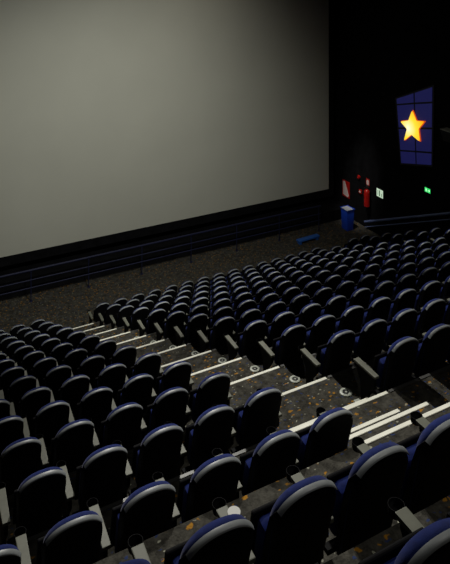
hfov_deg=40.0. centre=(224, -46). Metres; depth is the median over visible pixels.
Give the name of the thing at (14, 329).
chair
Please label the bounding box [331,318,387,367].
chair
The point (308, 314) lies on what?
backrest cushion
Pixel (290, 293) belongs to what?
chair
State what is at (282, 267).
chair
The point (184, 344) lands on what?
trim
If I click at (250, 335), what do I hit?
backrest cushion
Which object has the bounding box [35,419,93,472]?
chair
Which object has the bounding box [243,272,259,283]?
chair
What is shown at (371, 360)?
trim
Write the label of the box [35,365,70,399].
chair
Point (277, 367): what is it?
trim
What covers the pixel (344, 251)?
chair
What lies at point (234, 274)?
chair
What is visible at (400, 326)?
backrest cushion
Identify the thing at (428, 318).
backrest cushion
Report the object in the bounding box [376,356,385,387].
seat cushion
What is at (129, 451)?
trim
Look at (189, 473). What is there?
trim
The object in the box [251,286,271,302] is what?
chair
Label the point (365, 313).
seat cushion
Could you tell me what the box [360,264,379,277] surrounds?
chair
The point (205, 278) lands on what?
chair
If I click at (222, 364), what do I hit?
trim
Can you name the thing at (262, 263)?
chair
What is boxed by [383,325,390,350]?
seat cushion
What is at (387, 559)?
seat cushion
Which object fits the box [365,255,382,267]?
chair
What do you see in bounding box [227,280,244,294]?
chair
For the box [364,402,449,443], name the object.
trim
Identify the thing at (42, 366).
chair
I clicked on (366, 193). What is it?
fire extinguisher
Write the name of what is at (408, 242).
chair
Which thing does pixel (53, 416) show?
chair
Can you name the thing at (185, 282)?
chair
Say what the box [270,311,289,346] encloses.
backrest cushion
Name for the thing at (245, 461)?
seat cushion
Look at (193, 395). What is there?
seat cushion
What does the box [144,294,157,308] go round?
chair
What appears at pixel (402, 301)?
backrest cushion
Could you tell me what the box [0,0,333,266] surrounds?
screen
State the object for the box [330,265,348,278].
chair
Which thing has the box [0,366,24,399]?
chair
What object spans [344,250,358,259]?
chair
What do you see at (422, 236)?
chair
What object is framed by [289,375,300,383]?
marker
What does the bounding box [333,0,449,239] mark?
wall
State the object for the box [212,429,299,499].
chair
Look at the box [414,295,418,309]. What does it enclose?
seat cushion
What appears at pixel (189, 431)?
seat cushion
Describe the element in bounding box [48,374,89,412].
chair
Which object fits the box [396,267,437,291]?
chair
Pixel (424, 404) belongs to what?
trim
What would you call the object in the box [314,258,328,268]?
chair
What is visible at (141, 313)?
chair
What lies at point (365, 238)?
chair
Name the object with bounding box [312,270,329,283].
chair
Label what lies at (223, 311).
chair
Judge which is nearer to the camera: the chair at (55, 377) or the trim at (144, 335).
the chair at (55, 377)
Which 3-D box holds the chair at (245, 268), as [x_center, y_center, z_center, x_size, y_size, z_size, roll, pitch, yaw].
[0.636,11.098,21.282,0.591,1.083,0.678,0,0,-27]
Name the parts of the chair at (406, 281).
trim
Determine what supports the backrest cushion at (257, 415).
on the chair at (261, 411)
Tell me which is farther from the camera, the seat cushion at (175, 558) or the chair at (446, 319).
the chair at (446, 319)
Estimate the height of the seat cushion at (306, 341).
0.356 m
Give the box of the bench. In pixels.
[296,234,319,244]
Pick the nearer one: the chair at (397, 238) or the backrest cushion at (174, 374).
the backrest cushion at (174, 374)
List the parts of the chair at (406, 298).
trim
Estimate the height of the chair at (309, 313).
1.083 m
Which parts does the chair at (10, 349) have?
trim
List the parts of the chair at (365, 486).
armrest, trim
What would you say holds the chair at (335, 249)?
on the floor
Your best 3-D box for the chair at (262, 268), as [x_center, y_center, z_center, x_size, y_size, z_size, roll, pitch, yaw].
[1.165,10.547,20.236,0.591,1.083,0.678,0,0,-27]
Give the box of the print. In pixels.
[343,181,348,196]
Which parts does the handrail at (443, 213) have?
rail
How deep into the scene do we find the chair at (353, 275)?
14.24 m
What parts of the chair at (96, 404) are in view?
armrest, trim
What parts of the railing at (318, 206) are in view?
post, post, post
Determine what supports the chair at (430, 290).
on the floor
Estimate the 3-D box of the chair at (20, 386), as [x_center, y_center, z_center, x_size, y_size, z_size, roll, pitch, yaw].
[-3.359,7.241,10.068,0.591,1.083,0.678,0,0,-27]
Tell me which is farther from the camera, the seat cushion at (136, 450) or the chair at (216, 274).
the chair at (216, 274)
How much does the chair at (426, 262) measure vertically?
1.083 m
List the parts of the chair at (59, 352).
trim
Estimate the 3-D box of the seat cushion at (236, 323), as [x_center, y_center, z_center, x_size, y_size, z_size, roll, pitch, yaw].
[0.378,7.227,11.931,0.360,0.356,0.156,0,0,-27]
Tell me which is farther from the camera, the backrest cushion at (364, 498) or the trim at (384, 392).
the trim at (384, 392)
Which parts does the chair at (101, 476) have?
armrest, trim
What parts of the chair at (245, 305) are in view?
trim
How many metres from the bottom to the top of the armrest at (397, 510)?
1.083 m
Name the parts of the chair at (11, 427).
trim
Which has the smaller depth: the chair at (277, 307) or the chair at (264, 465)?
the chair at (264, 465)
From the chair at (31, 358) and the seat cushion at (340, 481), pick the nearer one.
the seat cushion at (340, 481)
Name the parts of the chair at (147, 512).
armrest, trim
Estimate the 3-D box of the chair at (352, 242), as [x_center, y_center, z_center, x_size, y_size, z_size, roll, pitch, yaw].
[4.633,11.098,23.304,0.591,1.083,0.678,0,0,-27]
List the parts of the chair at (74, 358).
trim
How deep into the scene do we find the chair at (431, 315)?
9.05 m
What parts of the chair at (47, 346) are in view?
trim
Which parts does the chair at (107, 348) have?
trim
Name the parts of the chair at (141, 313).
armrest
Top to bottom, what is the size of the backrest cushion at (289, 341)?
0.819 m
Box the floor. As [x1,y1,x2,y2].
[0,219,449,563]
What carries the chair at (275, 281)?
on the floor
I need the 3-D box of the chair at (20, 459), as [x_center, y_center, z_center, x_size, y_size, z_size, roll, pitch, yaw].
[-2.272,5.589,6.677,0.591,1.083,0.678,0,0,-27]
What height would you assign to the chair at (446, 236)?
1.083 m
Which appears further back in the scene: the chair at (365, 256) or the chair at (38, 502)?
the chair at (365, 256)
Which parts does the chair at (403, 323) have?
trim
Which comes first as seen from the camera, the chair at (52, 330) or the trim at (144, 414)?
the trim at (144, 414)
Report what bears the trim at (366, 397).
on the floor
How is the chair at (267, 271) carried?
on the floor
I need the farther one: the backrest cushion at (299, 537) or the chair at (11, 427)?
the chair at (11, 427)
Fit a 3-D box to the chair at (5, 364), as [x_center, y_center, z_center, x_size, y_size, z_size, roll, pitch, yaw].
[-4.417,8.343,12.160,0.591,1.083,0.678,0,0,-27]
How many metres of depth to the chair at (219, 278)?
19.21 m
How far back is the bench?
25.06 m
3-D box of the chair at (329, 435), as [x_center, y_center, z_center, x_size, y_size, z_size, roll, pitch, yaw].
[0.813,4.487,5.609,0.652,1.083,0.678,0,0,-27]
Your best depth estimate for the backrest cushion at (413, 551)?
2.64 m
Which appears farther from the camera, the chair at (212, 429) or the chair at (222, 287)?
the chair at (222, 287)
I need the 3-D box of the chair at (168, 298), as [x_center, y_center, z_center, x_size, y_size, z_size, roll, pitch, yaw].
[-1.805,9.996,17.421,0.591,1.083,0.678,0,0,-27]
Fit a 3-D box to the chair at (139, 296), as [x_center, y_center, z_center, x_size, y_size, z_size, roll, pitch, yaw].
[-2.863,11.098,19.513,0.591,1.083,0.678,0,0,-27]
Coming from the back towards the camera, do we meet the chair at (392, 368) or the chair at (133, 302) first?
the chair at (133, 302)
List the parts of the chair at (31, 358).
trim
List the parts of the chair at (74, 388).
armrest, trim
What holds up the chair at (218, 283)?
on the floor
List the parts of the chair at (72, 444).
armrest, trim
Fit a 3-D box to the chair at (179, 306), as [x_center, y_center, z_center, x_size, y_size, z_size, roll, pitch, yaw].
[-1.246,8.894,15.076,0.591,1.083,0.678,0,0,-27]
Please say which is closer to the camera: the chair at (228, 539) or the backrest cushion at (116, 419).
the chair at (228, 539)
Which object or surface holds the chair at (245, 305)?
on the floor
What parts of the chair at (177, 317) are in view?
armrest, trim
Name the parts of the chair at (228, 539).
armrest, trim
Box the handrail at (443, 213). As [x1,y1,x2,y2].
[364,212,449,226]
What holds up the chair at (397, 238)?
on the floor
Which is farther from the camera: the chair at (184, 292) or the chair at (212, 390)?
the chair at (184, 292)
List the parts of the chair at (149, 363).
trim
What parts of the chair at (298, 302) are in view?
trim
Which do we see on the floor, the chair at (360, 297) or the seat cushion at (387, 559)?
the chair at (360, 297)
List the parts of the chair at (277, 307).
trim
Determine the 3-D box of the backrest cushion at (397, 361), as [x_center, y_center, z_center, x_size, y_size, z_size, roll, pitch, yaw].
[2.058,4.916,7.369,0.412,0.819,0.275,0,0,-27]
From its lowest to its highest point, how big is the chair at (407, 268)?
1.083 m
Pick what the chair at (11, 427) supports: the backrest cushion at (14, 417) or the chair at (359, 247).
the backrest cushion at (14, 417)
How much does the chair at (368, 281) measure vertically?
1.083 m
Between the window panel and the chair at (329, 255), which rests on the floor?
the chair at (329, 255)
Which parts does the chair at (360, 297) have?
trim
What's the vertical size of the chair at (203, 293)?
1.083 m
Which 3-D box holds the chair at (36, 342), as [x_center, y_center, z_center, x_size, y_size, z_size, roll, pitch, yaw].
[-4.475,9.445,14.757,0.591,1.083,0.678,0,0,-27]
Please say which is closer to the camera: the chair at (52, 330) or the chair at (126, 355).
the chair at (126, 355)
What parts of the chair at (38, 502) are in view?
armrest, trim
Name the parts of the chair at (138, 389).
armrest, trim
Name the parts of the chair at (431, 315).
trim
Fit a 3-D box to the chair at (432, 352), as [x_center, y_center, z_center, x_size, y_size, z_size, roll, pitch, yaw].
[2.457,5.038,7.754,0.591,1.083,0.678,0,0,-27]
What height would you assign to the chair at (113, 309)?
1.083 m
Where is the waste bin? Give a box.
[340,205,354,230]
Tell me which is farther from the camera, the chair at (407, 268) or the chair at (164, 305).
the chair at (164, 305)
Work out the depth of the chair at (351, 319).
9.85 m
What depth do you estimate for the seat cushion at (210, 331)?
11.59 m
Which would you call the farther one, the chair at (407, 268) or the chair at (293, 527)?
the chair at (407, 268)
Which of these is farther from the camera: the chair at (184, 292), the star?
the star
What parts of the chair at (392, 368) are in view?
armrest, trim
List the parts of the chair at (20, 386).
armrest, trim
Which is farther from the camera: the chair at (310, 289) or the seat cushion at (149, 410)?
the chair at (310, 289)
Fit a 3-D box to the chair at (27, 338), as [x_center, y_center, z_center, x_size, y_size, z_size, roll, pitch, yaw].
[-5.004,9.996,15.803,0.591,1.083,0.678,0,0,-27]
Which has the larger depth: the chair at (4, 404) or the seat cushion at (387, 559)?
the chair at (4, 404)
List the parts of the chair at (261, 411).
trim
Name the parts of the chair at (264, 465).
armrest, trim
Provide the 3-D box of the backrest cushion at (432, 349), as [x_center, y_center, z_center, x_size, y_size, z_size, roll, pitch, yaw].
[2.558,4.916,7.622,0.412,0.819,0.275,0,0,-27]
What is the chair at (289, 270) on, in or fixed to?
on the floor
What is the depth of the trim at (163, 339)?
13.23 m
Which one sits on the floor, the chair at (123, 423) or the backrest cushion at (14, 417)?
the chair at (123, 423)
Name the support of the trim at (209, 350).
on the floor
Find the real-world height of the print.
0.660 m
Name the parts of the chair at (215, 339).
armrest, trim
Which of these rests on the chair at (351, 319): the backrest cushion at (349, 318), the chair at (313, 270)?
the backrest cushion at (349, 318)
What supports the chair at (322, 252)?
on the floor
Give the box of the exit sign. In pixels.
[425,186,431,193]
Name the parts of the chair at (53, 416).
armrest, trim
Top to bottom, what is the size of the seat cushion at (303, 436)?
0.356 m
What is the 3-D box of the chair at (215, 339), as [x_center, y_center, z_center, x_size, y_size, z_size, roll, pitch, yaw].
[-0.159,7.241,11.686,0.591,1.083,0.678,0,0,-27]
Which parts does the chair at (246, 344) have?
armrest, trim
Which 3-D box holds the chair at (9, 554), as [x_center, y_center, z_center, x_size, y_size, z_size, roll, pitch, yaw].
[-1.713,4.487,4.332,0.591,1.083,0.678,0,0,-27]
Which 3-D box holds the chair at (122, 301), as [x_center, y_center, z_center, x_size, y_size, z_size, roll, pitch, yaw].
[-3.362,11.098,19.261,0.591,1.083,0.678,0,0,-27]
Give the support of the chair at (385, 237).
on the floor
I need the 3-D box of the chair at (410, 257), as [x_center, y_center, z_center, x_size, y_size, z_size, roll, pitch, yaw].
[4.309,7.792,15.259,0.591,1.083,0.678,0,0,-27]
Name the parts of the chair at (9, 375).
trim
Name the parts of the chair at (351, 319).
trim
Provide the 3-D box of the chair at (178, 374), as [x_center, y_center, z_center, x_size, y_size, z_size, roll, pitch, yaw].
[-0.774,6.139,8.747,0.652,1.083,0.678,0,0,-27]
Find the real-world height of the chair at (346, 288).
1.083 m
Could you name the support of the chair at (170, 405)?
on the floor
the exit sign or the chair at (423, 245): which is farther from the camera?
the exit sign
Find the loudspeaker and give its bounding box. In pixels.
[440,128,449,142]
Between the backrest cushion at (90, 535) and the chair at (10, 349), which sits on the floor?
the chair at (10, 349)
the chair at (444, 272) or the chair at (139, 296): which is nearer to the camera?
the chair at (444, 272)
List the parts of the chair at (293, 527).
armrest, trim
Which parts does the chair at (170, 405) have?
armrest, trim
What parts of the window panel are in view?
pane, pane, pane, pane, pane, pane, pane, pane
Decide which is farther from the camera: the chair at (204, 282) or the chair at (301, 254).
the chair at (301, 254)
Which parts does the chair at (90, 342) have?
trim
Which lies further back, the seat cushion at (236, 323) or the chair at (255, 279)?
the chair at (255, 279)
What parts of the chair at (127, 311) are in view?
armrest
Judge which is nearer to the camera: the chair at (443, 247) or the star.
the chair at (443, 247)
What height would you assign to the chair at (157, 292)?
1.083 m
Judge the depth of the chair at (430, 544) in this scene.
2.65 m
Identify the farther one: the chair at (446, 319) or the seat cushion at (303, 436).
the chair at (446, 319)
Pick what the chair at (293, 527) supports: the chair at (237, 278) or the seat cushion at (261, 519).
the seat cushion at (261, 519)
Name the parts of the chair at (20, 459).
trim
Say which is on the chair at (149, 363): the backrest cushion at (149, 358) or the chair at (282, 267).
the backrest cushion at (149, 358)
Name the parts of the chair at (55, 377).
trim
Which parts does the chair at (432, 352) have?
trim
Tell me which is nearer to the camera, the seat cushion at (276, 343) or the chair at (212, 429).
the chair at (212, 429)
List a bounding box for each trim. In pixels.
[7,430,184,499]
[11,443,258,545]
[46,397,188,449]
[100,331,129,340]
[116,335,145,344]
[136,339,164,348]
[158,344,185,353]
[161,350,211,366]
[191,357,241,375]
[230,366,279,384]
[243,347,271,357]
[280,352,316,366]
[281,377,326,395]
[288,397,367,429]
[291,391,387,431]
[327,359,373,377]
[349,402,428,439]
[351,409,399,432]
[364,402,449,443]
[388,365,449,391]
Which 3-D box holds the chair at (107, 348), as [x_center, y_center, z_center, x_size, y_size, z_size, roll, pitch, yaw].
[-2.361,7.792,11.885,0.652,1.083,0.678,0,0,-27]
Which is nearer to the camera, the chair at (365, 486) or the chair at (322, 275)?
the chair at (365, 486)
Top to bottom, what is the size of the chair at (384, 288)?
1.083 m
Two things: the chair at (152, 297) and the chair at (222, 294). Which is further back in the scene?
the chair at (152, 297)
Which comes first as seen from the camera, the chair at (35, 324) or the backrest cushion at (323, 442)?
the backrest cushion at (323, 442)
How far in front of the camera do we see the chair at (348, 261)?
17.08 m
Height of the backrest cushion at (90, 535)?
0.819 m
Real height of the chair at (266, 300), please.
1.083 m
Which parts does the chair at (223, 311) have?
trim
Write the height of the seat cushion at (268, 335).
0.356 m
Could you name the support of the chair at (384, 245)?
on the floor
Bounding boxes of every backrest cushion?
[0,415,20,420]
[0,544,18,549]
[17,467,61,527]
[21,386,47,399]
[36,400,66,415]
[43,511,97,542]
[55,419,90,437]
[62,374,85,385]
[80,386,107,418]
[81,444,122,501]
[99,363,121,375]
[106,402,137,428]
[120,481,170,539]
[122,373,148,404]
[135,352,157,363]
[139,423,177,484]
[153,387,181,418]
[162,361,185,384]
[180,514,246,558]
[188,454,234,520]
[192,404,228,467]
[196,372,224,415]
[241,387,275,448]
[242,320,259,352]
[250,429,292,492]
[267,475,327,563]
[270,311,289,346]
[278,324,300,365]
[299,303,316,323]
[307,407,345,465]
[309,314,329,352]
[324,329,347,376]
[340,305,357,329]
[340,442,397,553]
[358,318,379,356]
[368,297,383,318]
[383,336,411,389]
[390,308,410,340]
[394,288,410,312]
[394,518,449,563]
[409,413,449,507]
[418,298,438,337]
[418,324,446,376]
[419,280,434,304]
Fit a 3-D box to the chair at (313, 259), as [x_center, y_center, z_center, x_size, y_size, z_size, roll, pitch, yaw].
[2.693,9.996,19.696,0.591,1.083,0.678,0,0,-27]
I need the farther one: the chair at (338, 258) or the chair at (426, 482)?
the chair at (338, 258)
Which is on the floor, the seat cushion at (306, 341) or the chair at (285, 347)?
the chair at (285, 347)
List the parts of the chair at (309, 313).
trim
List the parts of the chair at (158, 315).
armrest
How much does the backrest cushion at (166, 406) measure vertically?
0.819 m
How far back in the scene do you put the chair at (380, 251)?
17.59 m
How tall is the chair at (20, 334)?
1.083 m
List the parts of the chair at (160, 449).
armrest, trim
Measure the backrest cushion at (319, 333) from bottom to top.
0.819 m
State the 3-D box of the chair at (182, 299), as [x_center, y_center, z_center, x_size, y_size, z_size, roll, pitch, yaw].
[-1.276,9.445,16.375,0.591,1.083,0.678,0,0,-27]
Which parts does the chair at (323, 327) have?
trim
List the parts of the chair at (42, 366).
trim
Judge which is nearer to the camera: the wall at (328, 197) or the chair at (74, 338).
the chair at (74, 338)
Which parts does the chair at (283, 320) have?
trim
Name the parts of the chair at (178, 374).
armrest, trim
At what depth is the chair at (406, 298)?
10.34 m
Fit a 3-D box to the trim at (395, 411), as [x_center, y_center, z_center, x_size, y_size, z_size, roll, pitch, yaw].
[1.275,4.702,6.121,1.160,0.019,0.038,0,0,-27]
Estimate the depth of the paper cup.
3.79 m
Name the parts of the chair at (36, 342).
trim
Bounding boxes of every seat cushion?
[114,513,119,553]
[135,449,139,483]
[148,409,151,432]
[171,554,180,563]
[181,484,188,522]
[187,429,193,463]
[191,393,195,421]
[209,330,211,348]
[235,322,238,339]
[235,410,242,444]
[238,335,242,355]
[241,457,251,495]
[254,512,270,563]
[266,326,270,346]
[274,341,279,363]
[297,433,308,469]
[304,330,310,349]
[318,348,325,374]
[329,475,348,535]
[334,321,339,333]
[353,336,358,353]
[361,312,366,329]
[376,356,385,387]
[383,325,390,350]
[384,556,396,563]
[387,303,393,321]
[399,443,416,500]
[412,343,421,373]
[413,314,420,337]
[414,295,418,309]
[442,305,447,323]
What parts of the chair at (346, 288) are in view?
trim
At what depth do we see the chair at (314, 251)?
22.27 m
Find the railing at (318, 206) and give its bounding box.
[0,205,320,301]
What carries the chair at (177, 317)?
on the floor
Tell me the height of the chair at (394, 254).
1.083 m
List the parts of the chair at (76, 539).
armrest, trim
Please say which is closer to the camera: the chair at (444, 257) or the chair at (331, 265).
the chair at (444, 257)
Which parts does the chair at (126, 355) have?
trim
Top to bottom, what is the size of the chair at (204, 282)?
1.083 m
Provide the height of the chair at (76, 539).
1.083 m
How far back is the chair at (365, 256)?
17.34 m
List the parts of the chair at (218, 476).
armrest, trim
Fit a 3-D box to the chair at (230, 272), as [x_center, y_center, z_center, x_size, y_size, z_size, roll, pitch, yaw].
[0.136,11.098,21.030,0.591,1.083,0.678,0,0,-27]
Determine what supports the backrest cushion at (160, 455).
on the chair at (160, 449)
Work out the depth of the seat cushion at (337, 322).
9.99 m
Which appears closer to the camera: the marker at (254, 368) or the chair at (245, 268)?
the marker at (254, 368)
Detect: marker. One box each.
[218,357,226,363]
[250,365,259,372]
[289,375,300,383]
[339,388,351,396]
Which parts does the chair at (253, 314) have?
trim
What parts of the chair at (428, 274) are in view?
trim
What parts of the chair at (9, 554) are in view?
trim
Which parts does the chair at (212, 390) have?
armrest, trim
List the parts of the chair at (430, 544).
trim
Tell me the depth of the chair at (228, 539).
3.32 m
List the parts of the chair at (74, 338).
trim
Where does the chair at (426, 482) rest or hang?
on the floor
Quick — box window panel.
[395,84,434,166]
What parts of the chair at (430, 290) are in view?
trim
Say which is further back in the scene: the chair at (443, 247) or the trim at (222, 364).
the chair at (443, 247)
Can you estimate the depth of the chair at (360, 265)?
15.79 m
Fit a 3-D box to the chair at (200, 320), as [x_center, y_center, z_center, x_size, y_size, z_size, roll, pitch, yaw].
[-0.688,7.792,12.732,0.591,1.083,0.678,0,0,-27]
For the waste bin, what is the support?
on the floor
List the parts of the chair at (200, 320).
armrest, trim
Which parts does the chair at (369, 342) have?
trim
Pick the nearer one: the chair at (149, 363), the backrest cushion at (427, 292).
the chair at (149, 363)
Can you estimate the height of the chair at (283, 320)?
1.083 m
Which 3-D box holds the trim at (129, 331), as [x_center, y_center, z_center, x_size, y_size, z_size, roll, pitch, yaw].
[-2.950,9.438,15.184,1.300,0.019,0.038,0,0,-27]
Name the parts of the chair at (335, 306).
trim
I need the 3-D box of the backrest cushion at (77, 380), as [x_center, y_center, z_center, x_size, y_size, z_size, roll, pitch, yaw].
[-2.229,6.569,9.142,0.412,0.819,0.275,0,0,-27]
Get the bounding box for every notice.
[342,179,349,198]
[377,187,383,198]
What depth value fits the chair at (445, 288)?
10.84 m
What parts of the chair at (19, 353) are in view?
trim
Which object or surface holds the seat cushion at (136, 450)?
on the chair at (160, 449)
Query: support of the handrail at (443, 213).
attached to the wall at (385, 50)
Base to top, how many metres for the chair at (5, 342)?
1.083 m
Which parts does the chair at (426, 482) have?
armrest, armrest, trim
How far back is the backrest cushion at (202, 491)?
4.82 m
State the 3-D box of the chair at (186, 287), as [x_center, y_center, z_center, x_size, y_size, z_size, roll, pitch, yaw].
[-1.334,10.547,18.973,0.591,1.083,0.678,0,0,-27]
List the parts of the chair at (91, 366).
trim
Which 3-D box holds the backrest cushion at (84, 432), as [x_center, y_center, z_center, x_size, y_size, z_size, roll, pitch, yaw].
[-1.671,5.467,6.797,0.412,0.819,0.275,0,0,-27]
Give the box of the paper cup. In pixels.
[228,506,240,514]
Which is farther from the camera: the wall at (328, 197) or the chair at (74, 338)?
the wall at (328, 197)
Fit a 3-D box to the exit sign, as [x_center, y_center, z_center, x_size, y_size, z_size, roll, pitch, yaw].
[7.613,8.820,23.192,0.080,0.192,0.304,0,0,-27]
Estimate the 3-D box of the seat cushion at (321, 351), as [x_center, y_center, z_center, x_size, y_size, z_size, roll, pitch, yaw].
[1.466,5.575,8.541,0.360,0.356,0.156,0,0,-27]
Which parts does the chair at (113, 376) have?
trim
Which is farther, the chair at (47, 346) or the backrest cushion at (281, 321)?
the chair at (47, 346)
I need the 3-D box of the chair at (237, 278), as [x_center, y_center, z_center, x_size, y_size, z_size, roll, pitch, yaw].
[0.194,9.996,18.432,0.591,1.083,0.678,0,0,-27]
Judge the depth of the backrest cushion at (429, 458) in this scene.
4.07 m
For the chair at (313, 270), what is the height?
1.083 m
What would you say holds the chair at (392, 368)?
on the floor
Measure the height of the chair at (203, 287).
1.083 m
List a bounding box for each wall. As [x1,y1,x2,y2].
[0,196,332,269]
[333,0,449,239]
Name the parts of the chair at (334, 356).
armrest, trim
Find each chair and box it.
[0,333,10,341]
[0,336,16,352]
[0,340,24,358]
[0,352,6,360]
[0,359,14,375]
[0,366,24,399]
[0,375,35,411]
[0,399,9,418]
[0,415,23,455]
[0,437,40,495]
[0,467,66,544]
[0,544,20,563]
[5,324,24,335]
[6,345,33,365]
[8,386,50,427]
[11,327,31,339]
[14,511,102,563]
[15,350,43,374]
[17,330,39,344]
[20,400,69,447]
[24,357,56,385]
[25,334,49,350]
[30,319,44,329]
[34,338,59,356]
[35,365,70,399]
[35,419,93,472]
[38,321,53,333]
[40,324,62,337]
[44,342,72,365]
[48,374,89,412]
[54,327,72,342]
[56,444,126,516]
[57,348,86,375]
[60,331,85,349]
[65,386,112,429]
[71,355,104,387]
[77,335,99,356]
[85,402,142,453]
[87,302,108,323]
[87,339,116,366]
[87,481,175,560]
[89,363,125,399]
[97,304,120,325]
[104,345,137,376]
[109,305,133,328]
[111,373,152,412]
[112,423,182,495]
[114,298,126,307]
[120,559,150,563]
[122,307,148,332]
[125,299,138,310]
[125,352,163,385]
[128,514,253,563]
[131,293,143,303]
[136,300,153,315]
[136,309,165,336]
[139,387,187,442]
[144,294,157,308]
[148,289,160,302]
[150,301,168,319]
[150,361,193,403]
[152,454,240,528]
[153,311,184,340]
[155,295,172,311]
[159,289,174,303]
[162,285,177,297]
[164,404,234,473]
[165,303,186,321]
[170,296,188,311]
[173,290,190,303]
[173,313,207,346]
[176,285,191,298]
[178,281,192,291]
[182,304,207,333]
[183,372,231,426]
[185,297,207,322]
[187,290,208,313]
[189,285,208,305]
[191,280,208,294]
[192,276,208,292]
[196,316,234,352]
[205,306,231,336]
[207,291,228,315]
[207,298,229,324]
[208,276,224,293]
[208,280,225,299]
[208,285,226,303]
[209,273,223,283]
[212,387,281,453]
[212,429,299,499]
[212,475,336,563]
[223,320,266,360]
[224,269,238,279]
[225,272,240,283]
[226,276,242,288]
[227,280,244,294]
[228,286,247,301]
[230,292,251,310]
[232,299,255,320]
[232,308,260,341]
[239,265,252,274]
[241,268,256,279]
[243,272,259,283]
[245,276,262,289]
[248,280,267,295]
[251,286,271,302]
[255,261,266,270]
[255,293,277,312]
[256,264,271,274]
[257,324,305,370]
[260,267,274,278]
[260,301,285,323]
[263,271,279,283]
[264,311,294,347]
[266,407,353,469]
[267,275,285,289]
[270,258,280,266]
[272,260,285,270]
[272,280,292,296]
[277,263,290,274]
[278,286,299,304]
[281,267,296,278]
[283,254,294,262]
[285,294,309,314]
[286,270,303,283]
[286,442,408,555]
[289,256,299,266]
[292,259,305,269]
[292,275,311,290]
[294,303,320,327]
[297,251,307,258]
[297,262,312,273]
[298,329,355,384]
[300,280,320,297]
[303,253,313,261]
[304,266,320,278]
[304,314,335,353]
[309,255,320,265]
[309,287,332,306]
[310,247,320,255]
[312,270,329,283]
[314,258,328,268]
[315,518,449,563]
[317,249,327,257]
[320,295,346,318]
[321,261,337,273]
[321,275,340,290]
[323,251,335,260]
[329,254,343,264]
[330,246,340,254]
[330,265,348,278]
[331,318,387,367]
[332,280,354,298]
[334,305,364,333]
[337,238,357,250]
[338,248,348,256]
[338,257,353,268]
[341,269,360,284]
[343,297,390,331]
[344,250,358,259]
[345,288,370,309]
[348,260,365,272]
[349,244,362,252]
[351,336,418,401]
[352,280,394,307]
[352,411,449,514]
[354,252,369,262]
[354,274,375,291]
[357,236,378,248]
[358,235,369,246]
[359,246,373,255]
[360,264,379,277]
[361,308,417,352]
[364,258,397,276]
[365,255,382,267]
[369,248,385,259]
[369,288,416,321]
[372,244,399,257]
[373,242,387,251]
[373,268,396,290]
[374,274,416,300]
[378,234,401,248]
[379,233,390,242]
[379,262,415,283]
[381,250,398,266]
[382,253,415,271]
[385,246,415,261]
[386,324,449,380]
[387,240,414,253]
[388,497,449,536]
[390,298,446,339]
[391,230,414,246]
[393,280,441,311]
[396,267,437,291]
[398,257,434,276]
[399,248,432,263]
[400,241,430,256]
[402,231,427,247]
[415,228,440,242]
[416,237,445,249]
[416,243,448,257]
[416,251,449,268]
[417,261,449,281]
[417,276,449,301]
[418,301,449,324]
[419,329,449,366]
[429,229,449,244]
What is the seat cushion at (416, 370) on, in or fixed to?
on the chair at (432, 352)
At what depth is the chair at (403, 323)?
8.80 m
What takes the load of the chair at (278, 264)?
on the floor
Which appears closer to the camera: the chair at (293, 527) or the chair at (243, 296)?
the chair at (293, 527)
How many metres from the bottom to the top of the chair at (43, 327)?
1.083 m
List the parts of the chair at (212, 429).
armrest, trim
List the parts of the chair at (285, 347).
armrest, trim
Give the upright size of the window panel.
3.511 m
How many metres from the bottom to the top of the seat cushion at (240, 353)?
0.356 m
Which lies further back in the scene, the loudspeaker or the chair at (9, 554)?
the loudspeaker
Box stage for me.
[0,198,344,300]
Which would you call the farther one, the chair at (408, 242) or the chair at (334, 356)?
the chair at (408, 242)
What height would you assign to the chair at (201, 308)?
1.083 m
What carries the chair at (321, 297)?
on the floor
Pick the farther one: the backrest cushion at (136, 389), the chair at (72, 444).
the backrest cushion at (136, 389)
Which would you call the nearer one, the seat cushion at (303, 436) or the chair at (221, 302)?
the seat cushion at (303, 436)
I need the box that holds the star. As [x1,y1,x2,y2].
[401,110,425,141]
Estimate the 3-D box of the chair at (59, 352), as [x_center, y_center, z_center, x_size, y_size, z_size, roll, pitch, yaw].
[-3.417,8.343,12.665,0.591,1.083,0.678,0,0,-27]
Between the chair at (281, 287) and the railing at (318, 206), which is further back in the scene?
the railing at (318, 206)
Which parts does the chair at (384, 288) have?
trim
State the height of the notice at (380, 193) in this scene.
0.360 m
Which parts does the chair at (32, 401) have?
armrest, trim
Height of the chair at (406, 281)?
1.083 m
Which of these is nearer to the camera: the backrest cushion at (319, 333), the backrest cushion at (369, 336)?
the backrest cushion at (369, 336)
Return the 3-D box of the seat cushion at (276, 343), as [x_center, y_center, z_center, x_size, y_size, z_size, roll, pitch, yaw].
[0.936,6.126,9.587,0.360,0.356,0.156,0,0,-27]
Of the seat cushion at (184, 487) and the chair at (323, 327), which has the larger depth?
the chair at (323, 327)
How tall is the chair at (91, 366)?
1.083 m
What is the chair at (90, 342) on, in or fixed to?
on the floor
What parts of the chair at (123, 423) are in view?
armrest, trim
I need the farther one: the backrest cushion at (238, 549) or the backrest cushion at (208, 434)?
the backrest cushion at (208, 434)
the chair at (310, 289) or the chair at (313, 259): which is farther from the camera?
the chair at (313, 259)
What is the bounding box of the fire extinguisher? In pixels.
[363,185,370,206]
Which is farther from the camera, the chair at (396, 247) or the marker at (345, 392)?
the chair at (396, 247)
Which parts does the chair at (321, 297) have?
trim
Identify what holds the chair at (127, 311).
on the floor
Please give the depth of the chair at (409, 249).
16.54 m
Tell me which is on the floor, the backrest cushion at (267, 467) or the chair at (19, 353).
the chair at (19, 353)
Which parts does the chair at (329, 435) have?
trim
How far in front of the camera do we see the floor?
9.02 m
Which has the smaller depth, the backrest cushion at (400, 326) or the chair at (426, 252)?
the backrest cushion at (400, 326)
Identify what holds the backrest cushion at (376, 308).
on the chair at (379, 308)
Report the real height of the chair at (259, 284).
1.083 m
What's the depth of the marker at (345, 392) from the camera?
7.87 m
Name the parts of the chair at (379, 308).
trim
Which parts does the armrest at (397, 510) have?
armrest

